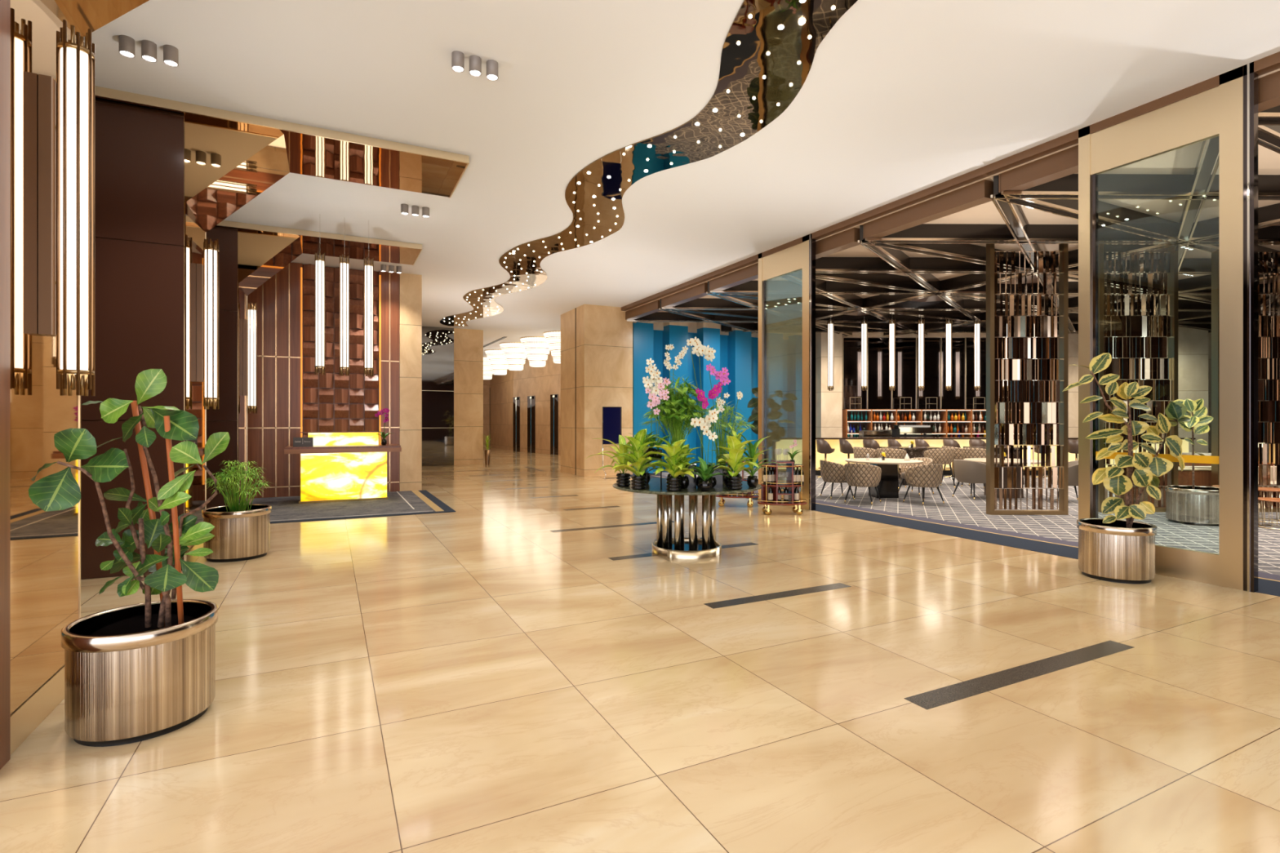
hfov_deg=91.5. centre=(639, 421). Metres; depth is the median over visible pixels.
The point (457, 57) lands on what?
can
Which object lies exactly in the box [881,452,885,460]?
bud vase
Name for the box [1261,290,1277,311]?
trim
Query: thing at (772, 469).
wine bottle
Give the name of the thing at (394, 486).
wall panel
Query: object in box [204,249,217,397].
diffuser
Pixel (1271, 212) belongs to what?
ceiling beam
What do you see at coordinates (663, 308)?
trim
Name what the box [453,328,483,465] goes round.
wall column
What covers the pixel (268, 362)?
wall panel
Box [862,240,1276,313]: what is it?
ceiling beam
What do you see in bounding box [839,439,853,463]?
bar stool
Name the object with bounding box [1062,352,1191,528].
rubber plant
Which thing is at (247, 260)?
pillar
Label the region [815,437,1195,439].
countertop
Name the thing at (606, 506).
trim
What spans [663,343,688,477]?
potted orchid
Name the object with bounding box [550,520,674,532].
trim
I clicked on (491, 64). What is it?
can
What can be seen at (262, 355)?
trim
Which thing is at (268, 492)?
wall panel
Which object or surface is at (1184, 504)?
planter
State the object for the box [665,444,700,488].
plant
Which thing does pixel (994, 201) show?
ceiling beam
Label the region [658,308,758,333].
trim
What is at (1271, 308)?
trim
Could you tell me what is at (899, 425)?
tray
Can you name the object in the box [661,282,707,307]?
trim
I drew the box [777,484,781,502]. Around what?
wine bottle
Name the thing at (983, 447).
pedestal table
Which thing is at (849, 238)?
trim
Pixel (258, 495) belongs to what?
wall panel
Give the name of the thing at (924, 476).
tub chair
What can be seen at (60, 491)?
plant
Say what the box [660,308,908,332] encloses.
trim
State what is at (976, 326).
diffuser
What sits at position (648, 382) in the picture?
potted orchid
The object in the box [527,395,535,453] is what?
door
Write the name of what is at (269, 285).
wall panel
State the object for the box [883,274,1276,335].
ceiling beam
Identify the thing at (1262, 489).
table
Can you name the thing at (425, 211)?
can
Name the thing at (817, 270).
trim
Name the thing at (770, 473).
wine bottle
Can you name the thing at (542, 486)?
trim
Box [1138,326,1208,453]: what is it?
wall pier
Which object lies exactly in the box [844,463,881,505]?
tub chair
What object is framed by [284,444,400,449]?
countertop
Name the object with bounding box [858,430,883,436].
box
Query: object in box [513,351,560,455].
wall
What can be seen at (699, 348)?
potted orchid
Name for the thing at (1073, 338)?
wall
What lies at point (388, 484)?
wall panel
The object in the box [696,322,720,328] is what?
trim
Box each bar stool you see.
[816,439,835,477]
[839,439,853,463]
[862,439,879,449]
[887,439,902,446]
[915,439,929,446]
[942,439,960,478]
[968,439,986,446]
[1034,439,1051,478]
[1068,439,1078,460]
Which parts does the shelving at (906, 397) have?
cornice, shelf, shelf, panel, shelf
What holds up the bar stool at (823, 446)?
on the floor
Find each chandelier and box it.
[483,356,493,379]
[484,349,508,374]
[498,342,527,370]
[520,336,550,367]
[542,330,560,363]
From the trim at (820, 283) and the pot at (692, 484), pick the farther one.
the trim at (820, 283)
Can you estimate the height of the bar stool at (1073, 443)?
0.980 m
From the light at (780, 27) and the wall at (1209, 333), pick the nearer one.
the light at (780, 27)
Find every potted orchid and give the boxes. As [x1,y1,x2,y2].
[374,408,394,444]
[642,358,665,457]
[644,377,671,457]
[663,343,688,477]
[686,336,715,476]
[688,408,719,486]
[695,387,710,488]
[697,382,730,487]
[706,363,730,466]
[715,391,742,486]
[782,440,800,465]
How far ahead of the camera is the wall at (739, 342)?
18.12 m
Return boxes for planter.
[61,599,217,746]
[201,504,271,562]
[484,435,491,465]
[1076,518,1156,583]
[1164,484,1218,526]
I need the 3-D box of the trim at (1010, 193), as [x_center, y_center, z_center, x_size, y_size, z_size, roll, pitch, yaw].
[13.629,-2.697,7.570,18.711,0.035,0.162,0,0,-1]
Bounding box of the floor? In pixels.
[0,447,1279,852]
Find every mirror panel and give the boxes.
[95,85,469,197]
[214,220,422,265]
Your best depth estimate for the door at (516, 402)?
29.66 m
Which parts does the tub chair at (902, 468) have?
seat, backrest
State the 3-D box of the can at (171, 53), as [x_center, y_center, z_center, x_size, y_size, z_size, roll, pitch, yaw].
[-3.824,-2.978,5.087,0.100,0.125,0.100,0,0,-27]
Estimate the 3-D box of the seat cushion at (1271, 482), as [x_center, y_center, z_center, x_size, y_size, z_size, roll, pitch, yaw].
[10.300,1.090,10.550,1.700,0.120,0.700,0,0,0]
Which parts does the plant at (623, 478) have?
pot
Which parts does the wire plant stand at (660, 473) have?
frame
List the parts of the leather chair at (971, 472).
leg, backrest, leg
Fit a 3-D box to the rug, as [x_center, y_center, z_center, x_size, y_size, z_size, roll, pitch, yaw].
[-6.348,1.443,10.159,5.920,0.014,3.410,0,0,-27]
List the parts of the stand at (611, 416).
leg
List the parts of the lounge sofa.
arm panel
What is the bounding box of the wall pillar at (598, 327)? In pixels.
[560,304,622,476]
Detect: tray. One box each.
[715,493,759,497]
[757,500,806,505]
[760,483,803,487]
[761,463,803,467]
[898,425,930,426]
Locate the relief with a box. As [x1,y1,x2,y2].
[302,263,378,437]
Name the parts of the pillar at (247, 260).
panel, panel, panel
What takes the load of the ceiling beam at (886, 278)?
attached to the ceiling at (1183, 161)
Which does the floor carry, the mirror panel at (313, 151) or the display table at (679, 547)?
the display table at (679, 547)
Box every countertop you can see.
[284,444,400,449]
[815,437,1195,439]
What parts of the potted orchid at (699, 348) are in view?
flower, stem, flower, flower, stem, flower, flower, flower, flower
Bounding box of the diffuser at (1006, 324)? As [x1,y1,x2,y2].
[1003,324,1008,386]
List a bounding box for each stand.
[600,406,622,478]
[646,460,662,488]
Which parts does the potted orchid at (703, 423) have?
flower, flower, stem, flower, flower, flower, stem, flower, flower, flower, flower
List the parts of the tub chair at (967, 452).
backrest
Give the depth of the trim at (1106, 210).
8.67 m
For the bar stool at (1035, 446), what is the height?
0.980 m
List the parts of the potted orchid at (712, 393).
pot, stem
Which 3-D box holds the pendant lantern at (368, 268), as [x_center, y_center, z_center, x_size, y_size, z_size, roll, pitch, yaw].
[-4.113,-1.860,9.459,0.140,2.360,0.140,0,0,-27]
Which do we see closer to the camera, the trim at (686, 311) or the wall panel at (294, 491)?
the wall panel at (294, 491)
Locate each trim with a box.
[247,263,399,497]
[300,267,302,437]
[378,275,381,444]
[483,336,506,347]
[484,479,521,481]
[506,486,547,489]
[524,466,543,471]
[529,494,577,497]
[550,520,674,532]
[563,506,619,510]
[574,307,576,475]
[608,542,757,560]
[621,51,1279,311]
[625,299,661,319]
[626,320,1271,323]
[629,474,1279,596]
[634,311,1277,321]
[650,475,1279,582]
[652,475,1279,580]
[653,322,758,337]
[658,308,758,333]
[660,298,755,329]
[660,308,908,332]
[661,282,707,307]
[661,306,1277,311]
[662,322,688,326]
[673,297,1211,308]
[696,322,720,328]
[698,310,904,329]
[704,582,851,608]
[706,292,853,337]
[707,280,852,335]
[707,292,1124,337]
[709,262,758,290]
[709,280,1272,292]
[709,290,1279,295]
[709,291,1070,329]
[720,324,1209,331]
[721,330,1211,333]
[731,327,744,330]
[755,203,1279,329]
[815,227,860,259]
[815,257,1275,270]
[815,268,1279,274]
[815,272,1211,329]
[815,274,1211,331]
[815,278,927,334]
[815,285,928,337]
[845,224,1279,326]
[857,240,986,328]
[859,224,986,327]
[862,237,1279,244]
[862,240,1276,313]
[863,179,993,238]
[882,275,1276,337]
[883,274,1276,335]
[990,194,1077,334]
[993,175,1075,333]
[995,191,1279,199]
[995,193,1279,266]
[998,173,1279,196]
[999,145,1078,192]
[1057,306,1277,334]
[1075,298,1277,330]
[1152,136,1218,333]
[1152,138,1218,326]
[1257,71,1279,112]
[1257,105,1279,119]
[1257,112,1279,125]
[1257,124,1279,147]
[1257,124,1279,153]
[1261,281,1277,308]
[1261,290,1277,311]
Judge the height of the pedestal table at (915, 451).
0.840 m
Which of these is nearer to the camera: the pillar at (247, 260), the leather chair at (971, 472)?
the pillar at (247, 260)
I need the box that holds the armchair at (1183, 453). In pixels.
[1182,452,1211,455]
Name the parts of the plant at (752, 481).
pot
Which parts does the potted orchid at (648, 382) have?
flower, flower, flower, flower, flower, pot, stem, flower, flower, flower, flower, flower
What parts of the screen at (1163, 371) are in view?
post, rail, post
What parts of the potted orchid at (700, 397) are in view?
pot, stem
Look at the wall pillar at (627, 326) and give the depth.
16.77 m
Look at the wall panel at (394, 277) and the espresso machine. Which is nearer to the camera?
the wall panel at (394, 277)
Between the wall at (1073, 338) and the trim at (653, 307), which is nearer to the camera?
the trim at (653, 307)
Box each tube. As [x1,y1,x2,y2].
[827,316,834,391]
[861,319,867,391]
[888,319,895,391]
[918,316,924,391]
[945,320,951,391]
[973,319,980,391]
[1002,320,1008,391]
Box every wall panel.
[247,284,262,355]
[247,356,262,427]
[247,428,262,487]
[247,488,262,498]
[263,275,275,355]
[263,356,275,427]
[263,428,275,487]
[263,488,275,497]
[276,263,288,356]
[276,357,288,427]
[276,428,288,486]
[276,487,288,497]
[289,262,302,356]
[289,357,302,426]
[289,428,302,485]
[289,486,300,496]
[378,271,389,360]
[381,361,389,426]
[381,427,389,481]
[386,483,389,492]
[390,272,399,360]
[390,361,399,426]
[390,427,399,481]
[390,482,399,491]
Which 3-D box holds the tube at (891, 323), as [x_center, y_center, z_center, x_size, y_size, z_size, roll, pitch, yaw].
[6.708,-1.904,16.600,0.167,2.200,0.160,0,0,3]
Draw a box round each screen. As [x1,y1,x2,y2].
[986,244,1068,515]
[1097,244,1177,511]
[1211,250,1279,511]
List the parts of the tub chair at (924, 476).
leg, leg, backrest, leg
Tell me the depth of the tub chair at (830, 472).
11.62 m
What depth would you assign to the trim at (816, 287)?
14.81 m
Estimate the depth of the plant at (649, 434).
6.96 m
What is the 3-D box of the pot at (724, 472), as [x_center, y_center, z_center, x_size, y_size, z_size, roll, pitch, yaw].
[0.965,0.635,7.350,0.140,0.130,0.138,0,0,-27]
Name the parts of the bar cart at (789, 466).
post, panel, panel, rail, rail, rail, panel, post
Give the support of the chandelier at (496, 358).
hanging from the ceiling at (900, 99)
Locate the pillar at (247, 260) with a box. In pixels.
[206,226,302,508]
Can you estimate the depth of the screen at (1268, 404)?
9.99 m
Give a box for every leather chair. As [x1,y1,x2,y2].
[952,459,986,500]
[1048,460,1078,502]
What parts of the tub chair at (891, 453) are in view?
backrest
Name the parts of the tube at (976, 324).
rod, rod, rod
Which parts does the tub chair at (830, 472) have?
leg, backrest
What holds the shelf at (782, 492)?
attached to the bar cart at (789, 466)
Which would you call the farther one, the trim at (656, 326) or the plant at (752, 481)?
the trim at (656, 326)
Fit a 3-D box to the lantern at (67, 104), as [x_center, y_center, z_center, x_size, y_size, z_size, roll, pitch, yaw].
[-2.819,-1.036,3.083,0.188,1.820,0.145,0,0,-27]
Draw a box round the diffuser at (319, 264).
[315,260,324,366]
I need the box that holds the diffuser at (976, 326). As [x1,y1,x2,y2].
[974,324,979,386]
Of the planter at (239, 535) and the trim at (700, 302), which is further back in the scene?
the trim at (700, 302)
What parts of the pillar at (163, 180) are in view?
panel, panel, panel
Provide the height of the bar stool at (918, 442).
0.980 m
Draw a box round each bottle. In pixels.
[763,467,768,484]
[768,466,772,484]
[768,483,773,502]
[771,466,774,484]
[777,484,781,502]
[783,484,788,502]
[793,467,795,484]
[794,483,799,502]
[795,466,799,484]
[799,469,804,484]
[972,423,975,432]
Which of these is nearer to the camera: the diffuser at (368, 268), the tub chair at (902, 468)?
the diffuser at (368, 268)
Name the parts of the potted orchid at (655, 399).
flower, flower, stem, flower, pot, flower, stem, flower, flower, flower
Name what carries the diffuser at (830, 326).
attached to the tube at (830, 322)
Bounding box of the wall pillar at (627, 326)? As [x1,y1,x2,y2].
[622,311,632,475]
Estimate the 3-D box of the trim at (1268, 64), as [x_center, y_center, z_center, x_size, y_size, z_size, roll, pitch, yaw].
[4.495,-3.000,6.800,0.120,0.100,22.150,0,0,-27]
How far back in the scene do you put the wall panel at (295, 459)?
11.96 m
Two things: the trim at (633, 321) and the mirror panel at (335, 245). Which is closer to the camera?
the mirror panel at (335, 245)
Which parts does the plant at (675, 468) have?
pot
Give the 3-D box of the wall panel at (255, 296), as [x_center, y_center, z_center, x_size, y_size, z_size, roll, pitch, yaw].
[-7.558,-2.130,11.550,0.987,1.804,0.120,0,0,-27]
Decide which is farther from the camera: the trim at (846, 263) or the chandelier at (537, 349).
the chandelier at (537, 349)
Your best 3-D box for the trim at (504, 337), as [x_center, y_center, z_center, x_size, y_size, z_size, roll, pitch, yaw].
[-5.756,-3.039,24.250,0.120,0.022,3.945,0,0,-27]
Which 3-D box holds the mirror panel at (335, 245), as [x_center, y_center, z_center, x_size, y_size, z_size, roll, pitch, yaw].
[-6.545,-2.998,10.021,5.645,0.085,1.240,0,0,-27]
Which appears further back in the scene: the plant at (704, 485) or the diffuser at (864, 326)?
the diffuser at (864, 326)
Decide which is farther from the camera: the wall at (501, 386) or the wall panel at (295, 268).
the wall at (501, 386)
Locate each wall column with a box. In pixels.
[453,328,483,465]
[815,332,842,437]
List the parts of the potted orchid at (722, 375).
flower, stem, flower, flower, stem, flower, flower, flower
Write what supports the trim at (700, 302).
attached to the ceiling at (1183, 161)
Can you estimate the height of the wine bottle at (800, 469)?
0.300 m
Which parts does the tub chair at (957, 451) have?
leg, backrest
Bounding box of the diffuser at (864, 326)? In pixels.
[862,324,866,386]
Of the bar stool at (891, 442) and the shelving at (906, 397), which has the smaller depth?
the bar stool at (891, 442)
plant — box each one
[28,368,230,627]
[204,460,271,511]
[585,435,653,486]
[609,428,664,489]
[629,431,662,484]
[648,436,695,491]
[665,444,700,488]
[685,456,728,491]
[706,424,764,475]
[712,428,781,487]
[713,435,759,489]
[747,386,758,434]
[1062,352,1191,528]
[1173,398,1213,489]
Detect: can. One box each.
[119,35,134,57]
[141,40,156,62]
[163,44,178,66]
[380,264,386,271]
[388,265,394,272]
[396,266,401,273]
[400,204,408,214]
[411,204,418,216]
[422,206,429,217]
[451,50,464,72]
[469,55,481,76]
[486,59,497,80]
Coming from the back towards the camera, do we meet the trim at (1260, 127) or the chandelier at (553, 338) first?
the chandelier at (553, 338)
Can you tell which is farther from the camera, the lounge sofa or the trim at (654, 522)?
the lounge sofa
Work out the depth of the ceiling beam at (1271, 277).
14.75 m
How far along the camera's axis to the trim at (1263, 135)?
5.95 m
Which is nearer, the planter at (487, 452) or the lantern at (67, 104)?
the lantern at (67, 104)
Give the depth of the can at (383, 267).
12.11 m
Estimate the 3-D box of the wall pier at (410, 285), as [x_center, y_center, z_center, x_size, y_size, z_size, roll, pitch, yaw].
[-5.037,-0.795,13.497,0.430,4.490,1.350,0,0,-27]
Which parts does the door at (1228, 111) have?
rail, glass pane, rail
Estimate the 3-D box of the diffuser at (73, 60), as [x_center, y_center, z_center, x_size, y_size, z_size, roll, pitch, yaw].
[-2.798,-1.036,3.096,0.112,1.600,0.112,0,0,-27]
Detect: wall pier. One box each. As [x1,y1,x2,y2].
[399,273,422,491]
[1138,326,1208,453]
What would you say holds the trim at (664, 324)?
attached to the wall at (739, 342)
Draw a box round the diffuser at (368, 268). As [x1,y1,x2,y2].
[364,265,372,368]
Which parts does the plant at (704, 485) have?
pot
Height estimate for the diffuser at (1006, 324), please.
1.680 m
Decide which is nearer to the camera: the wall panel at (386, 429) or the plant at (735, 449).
the plant at (735, 449)
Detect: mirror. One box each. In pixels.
[10,0,79,714]
[184,116,205,552]
[237,229,246,502]
[842,337,1050,408]
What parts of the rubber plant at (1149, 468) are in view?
stem, stem, stem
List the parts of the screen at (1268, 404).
post, rail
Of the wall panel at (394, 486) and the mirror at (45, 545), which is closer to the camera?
the mirror at (45, 545)
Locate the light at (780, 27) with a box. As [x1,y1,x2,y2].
[777,25,783,29]
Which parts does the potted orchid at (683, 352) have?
stem, flower, stem, flower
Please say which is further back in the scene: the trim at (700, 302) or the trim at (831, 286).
the trim at (700, 302)
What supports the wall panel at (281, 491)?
attached to the wall at (334, 297)
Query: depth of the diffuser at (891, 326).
16.54 m
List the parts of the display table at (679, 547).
plate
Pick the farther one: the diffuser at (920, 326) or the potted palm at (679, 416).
the diffuser at (920, 326)
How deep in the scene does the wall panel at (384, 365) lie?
12.67 m
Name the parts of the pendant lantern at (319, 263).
rod, rod, rod, rod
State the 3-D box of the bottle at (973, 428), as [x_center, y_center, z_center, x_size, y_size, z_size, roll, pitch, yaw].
[10.563,0.224,19.742,0.076,0.290,0.072,0,0,-27]
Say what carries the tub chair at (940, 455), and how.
on the floor
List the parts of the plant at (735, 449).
pot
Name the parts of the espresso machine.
casing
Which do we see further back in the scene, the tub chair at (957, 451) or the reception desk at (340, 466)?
the tub chair at (957, 451)
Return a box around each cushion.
[1185,466,1276,480]
[1257,480,1279,488]
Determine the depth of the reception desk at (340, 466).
11.20 m
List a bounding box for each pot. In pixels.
[684,462,696,488]
[710,464,722,487]
[722,469,728,480]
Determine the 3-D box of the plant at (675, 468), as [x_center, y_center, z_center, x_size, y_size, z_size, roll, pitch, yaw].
[0.344,0.428,6.244,0.536,0.545,0.565,0,0,-27]
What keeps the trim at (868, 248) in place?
attached to the wall at (1209, 333)
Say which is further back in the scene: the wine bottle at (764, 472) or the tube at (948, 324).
the tube at (948, 324)
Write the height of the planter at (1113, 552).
0.500 m
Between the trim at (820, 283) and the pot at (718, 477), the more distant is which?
the trim at (820, 283)
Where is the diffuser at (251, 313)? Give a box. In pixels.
[248,309,255,405]
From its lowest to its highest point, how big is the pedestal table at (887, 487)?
0.700 m
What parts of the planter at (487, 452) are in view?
pot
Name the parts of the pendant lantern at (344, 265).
rod, rod, rod, rod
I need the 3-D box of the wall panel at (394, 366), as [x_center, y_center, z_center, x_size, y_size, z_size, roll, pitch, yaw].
[-5.039,-0.545,12.808,0.178,1.334,0.120,0,0,-27]
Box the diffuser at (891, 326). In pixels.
[889,324,893,386]
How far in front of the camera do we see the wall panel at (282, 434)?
11.87 m
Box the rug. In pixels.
[249,489,455,524]
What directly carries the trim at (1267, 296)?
attached to the ceiling at (1183, 161)
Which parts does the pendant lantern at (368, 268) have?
rod, rod, rod, rod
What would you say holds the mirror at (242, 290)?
on the pillar at (247, 260)
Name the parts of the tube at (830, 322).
rod, rod, rod, rod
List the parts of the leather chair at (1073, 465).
seat, backrest, leg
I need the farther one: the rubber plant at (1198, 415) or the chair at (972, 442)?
the chair at (972, 442)
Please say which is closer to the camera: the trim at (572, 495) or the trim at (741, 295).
the trim at (572, 495)
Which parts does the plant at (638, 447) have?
pot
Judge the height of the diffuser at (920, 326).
1.680 m
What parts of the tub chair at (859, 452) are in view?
backrest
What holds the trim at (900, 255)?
attached to the wall at (1209, 333)
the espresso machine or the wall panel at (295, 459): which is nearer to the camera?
the wall panel at (295, 459)
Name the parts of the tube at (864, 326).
rod, rod, rod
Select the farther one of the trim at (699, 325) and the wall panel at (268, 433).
the trim at (699, 325)
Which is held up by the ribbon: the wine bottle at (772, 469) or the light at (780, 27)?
the light at (780, 27)
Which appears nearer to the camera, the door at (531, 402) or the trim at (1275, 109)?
the trim at (1275, 109)
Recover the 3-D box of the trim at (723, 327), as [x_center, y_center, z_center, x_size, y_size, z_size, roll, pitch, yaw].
[9.896,-2.828,18.868,14.916,0.235,0.100,0,0,-1]
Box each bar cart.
[715,460,759,507]
[756,460,807,515]
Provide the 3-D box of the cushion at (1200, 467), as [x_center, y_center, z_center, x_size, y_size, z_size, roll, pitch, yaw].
[10.310,0.910,10.850,1.680,0.240,0.200,0,0,0]
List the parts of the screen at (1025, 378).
post, rail, post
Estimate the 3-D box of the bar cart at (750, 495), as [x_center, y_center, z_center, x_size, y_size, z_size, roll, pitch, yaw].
[1.638,1.037,10.650,0.780,0.824,0.410,0,0,8]
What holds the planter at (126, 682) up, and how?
on the floor
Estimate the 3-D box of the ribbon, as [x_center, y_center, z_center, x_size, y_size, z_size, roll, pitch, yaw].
[-2.048,-3.053,11.930,1.441,0.075,17.853,0,0,-25]
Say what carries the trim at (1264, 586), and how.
attached to the wall at (739, 342)
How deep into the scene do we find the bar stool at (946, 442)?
15.96 m
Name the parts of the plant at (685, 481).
pot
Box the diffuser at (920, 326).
[918,324,923,386]
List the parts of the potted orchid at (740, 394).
flower, stem, pot, stem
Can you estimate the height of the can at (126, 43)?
0.125 m
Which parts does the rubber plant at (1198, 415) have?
stem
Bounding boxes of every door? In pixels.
[513,396,519,451]
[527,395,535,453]
[550,394,558,454]
[758,233,815,511]
[1078,62,1257,592]
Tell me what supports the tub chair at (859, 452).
on the floor
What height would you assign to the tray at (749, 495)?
0.025 m
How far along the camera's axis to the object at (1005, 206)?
8.73 m
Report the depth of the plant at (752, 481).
6.56 m
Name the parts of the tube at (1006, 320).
rod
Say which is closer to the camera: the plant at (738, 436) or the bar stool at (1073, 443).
the plant at (738, 436)
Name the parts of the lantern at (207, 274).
rod, rod, rod, rod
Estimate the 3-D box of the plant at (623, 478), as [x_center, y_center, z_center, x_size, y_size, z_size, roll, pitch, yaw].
[-0.190,0.427,6.704,0.672,0.546,0.796,0,0,-27]
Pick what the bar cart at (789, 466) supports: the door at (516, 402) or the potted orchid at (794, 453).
the potted orchid at (794, 453)
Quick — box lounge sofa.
[1119,462,1279,506]
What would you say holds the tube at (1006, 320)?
hanging from the ceiling at (1183, 161)
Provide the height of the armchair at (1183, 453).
0.780 m
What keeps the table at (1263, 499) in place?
on the floor
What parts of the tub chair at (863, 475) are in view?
leg, backrest, leg, leg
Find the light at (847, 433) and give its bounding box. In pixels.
[847,433,1050,434]
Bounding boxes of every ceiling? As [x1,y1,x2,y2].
[83,0,1279,356]
[622,68,1279,329]
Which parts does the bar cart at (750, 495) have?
panel, rail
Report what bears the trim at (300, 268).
attached to the wall at (334, 297)
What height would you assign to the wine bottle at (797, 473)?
0.300 m
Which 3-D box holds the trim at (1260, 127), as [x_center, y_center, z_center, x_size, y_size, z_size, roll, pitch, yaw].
[12.749,-2.697,9.330,16.850,0.035,0.162,0,0,-27]
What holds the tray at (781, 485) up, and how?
on the bar cart at (789, 466)
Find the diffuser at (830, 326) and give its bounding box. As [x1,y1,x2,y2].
[828,324,832,386]
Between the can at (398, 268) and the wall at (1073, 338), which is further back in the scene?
the wall at (1073, 338)
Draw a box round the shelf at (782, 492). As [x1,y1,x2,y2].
[777,491,791,494]
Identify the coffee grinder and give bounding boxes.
[892,424,900,437]
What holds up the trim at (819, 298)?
attached to the wall at (1209, 333)
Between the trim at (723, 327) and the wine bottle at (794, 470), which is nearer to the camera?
the wine bottle at (794, 470)
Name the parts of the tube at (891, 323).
rod, rod, rod, rod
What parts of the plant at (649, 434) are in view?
pot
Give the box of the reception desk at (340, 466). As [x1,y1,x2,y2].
[284,431,401,503]
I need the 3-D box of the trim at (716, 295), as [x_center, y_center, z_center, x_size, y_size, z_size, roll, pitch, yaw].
[4.728,-2.697,17.312,0.162,0.035,10.696,0,0,38]
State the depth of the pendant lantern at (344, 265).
9.26 m
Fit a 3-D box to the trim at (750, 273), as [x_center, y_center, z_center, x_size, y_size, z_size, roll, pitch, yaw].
[1.968,-2.840,12.239,0.200,0.240,1.920,0,0,-27]
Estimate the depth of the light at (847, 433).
19.61 m
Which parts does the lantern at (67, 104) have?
rod, rod, rod, rod, rod, rod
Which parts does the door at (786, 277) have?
rail, glass pane, rail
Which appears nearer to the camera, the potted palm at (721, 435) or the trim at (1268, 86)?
the trim at (1268, 86)
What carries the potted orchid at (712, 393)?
on the display table at (679, 547)
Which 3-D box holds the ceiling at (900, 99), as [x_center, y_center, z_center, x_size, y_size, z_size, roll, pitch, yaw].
[-5.102,-3.140,13.380,11.230,0.200,42.500,0,0,-27]
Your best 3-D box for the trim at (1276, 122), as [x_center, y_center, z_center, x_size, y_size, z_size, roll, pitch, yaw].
[14.010,-2.697,5.684,17.596,0.035,0.162,0,0,-1]
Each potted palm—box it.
[640,373,714,476]
[690,400,755,480]
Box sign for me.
[293,437,313,446]
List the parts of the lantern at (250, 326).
rod, rod, rod, rod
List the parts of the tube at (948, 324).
rod, rod, rod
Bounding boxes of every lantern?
[38,19,95,395]
[196,237,218,409]
[243,302,257,413]
[314,251,324,374]
[339,253,349,375]
[363,220,373,376]
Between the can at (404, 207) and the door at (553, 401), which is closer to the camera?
the can at (404, 207)
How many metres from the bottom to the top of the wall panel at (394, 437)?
1.104 m
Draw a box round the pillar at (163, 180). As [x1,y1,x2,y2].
[80,100,289,579]
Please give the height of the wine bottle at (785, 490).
0.300 m
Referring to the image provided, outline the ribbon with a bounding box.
[440,0,857,326]
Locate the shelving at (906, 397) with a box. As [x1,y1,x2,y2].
[842,332,1050,437]
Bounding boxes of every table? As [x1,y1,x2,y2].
[613,477,761,559]
[844,457,923,497]
[878,446,943,484]
[963,446,1035,484]
[964,457,1045,497]
[1257,487,1279,524]
[1257,497,1279,529]
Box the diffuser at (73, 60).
[60,47,88,370]
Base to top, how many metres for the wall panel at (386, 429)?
1.104 m
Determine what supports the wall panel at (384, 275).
attached to the wall at (334, 297)
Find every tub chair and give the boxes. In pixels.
[819,459,853,498]
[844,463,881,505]
[853,446,877,464]
[876,448,906,488]
[898,457,933,495]
[902,463,944,505]
[924,448,955,488]
[941,445,962,483]
[961,447,986,488]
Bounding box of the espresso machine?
[897,425,932,437]
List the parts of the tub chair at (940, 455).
backrest, leg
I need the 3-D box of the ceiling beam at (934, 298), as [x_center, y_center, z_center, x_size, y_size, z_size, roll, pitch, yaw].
[14.058,-2.848,9.984,10.475,0.165,24.700,0,0,-27]
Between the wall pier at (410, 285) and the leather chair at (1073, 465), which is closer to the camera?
the leather chair at (1073, 465)
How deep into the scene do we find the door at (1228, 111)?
5.46 m
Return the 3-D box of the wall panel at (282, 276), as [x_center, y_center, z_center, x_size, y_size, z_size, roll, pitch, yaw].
[-6.821,-2.130,11.918,0.208,1.804,0.120,0,0,-27]
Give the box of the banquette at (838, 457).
[815,437,1195,475]
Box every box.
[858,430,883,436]
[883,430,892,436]
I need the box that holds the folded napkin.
[903,453,910,460]
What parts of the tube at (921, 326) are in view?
rod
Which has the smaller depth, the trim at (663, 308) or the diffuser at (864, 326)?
the trim at (663, 308)
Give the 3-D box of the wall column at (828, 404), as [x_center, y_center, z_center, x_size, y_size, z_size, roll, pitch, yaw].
[5.929,-0.743,19.650,0.653,4.385,0.700,0,0,0]
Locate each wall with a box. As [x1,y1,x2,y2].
[0,0,149,769]
[302,264,378,436]
[422,326,453,466]
[483,379,489,447]
[489,368,513,451]
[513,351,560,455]
[632,322,751,474]
[1050,333,1078,437]
[1105,329,1269,462]
[1270,329,1279,466]
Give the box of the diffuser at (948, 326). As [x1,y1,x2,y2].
[946,324,951,386]
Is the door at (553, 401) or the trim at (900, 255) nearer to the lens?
the trim at (900, 255)
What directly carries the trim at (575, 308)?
attached to the wall pillar at (598, 327)
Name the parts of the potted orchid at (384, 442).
pot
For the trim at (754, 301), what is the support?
attached to the wall at (1209, 333)

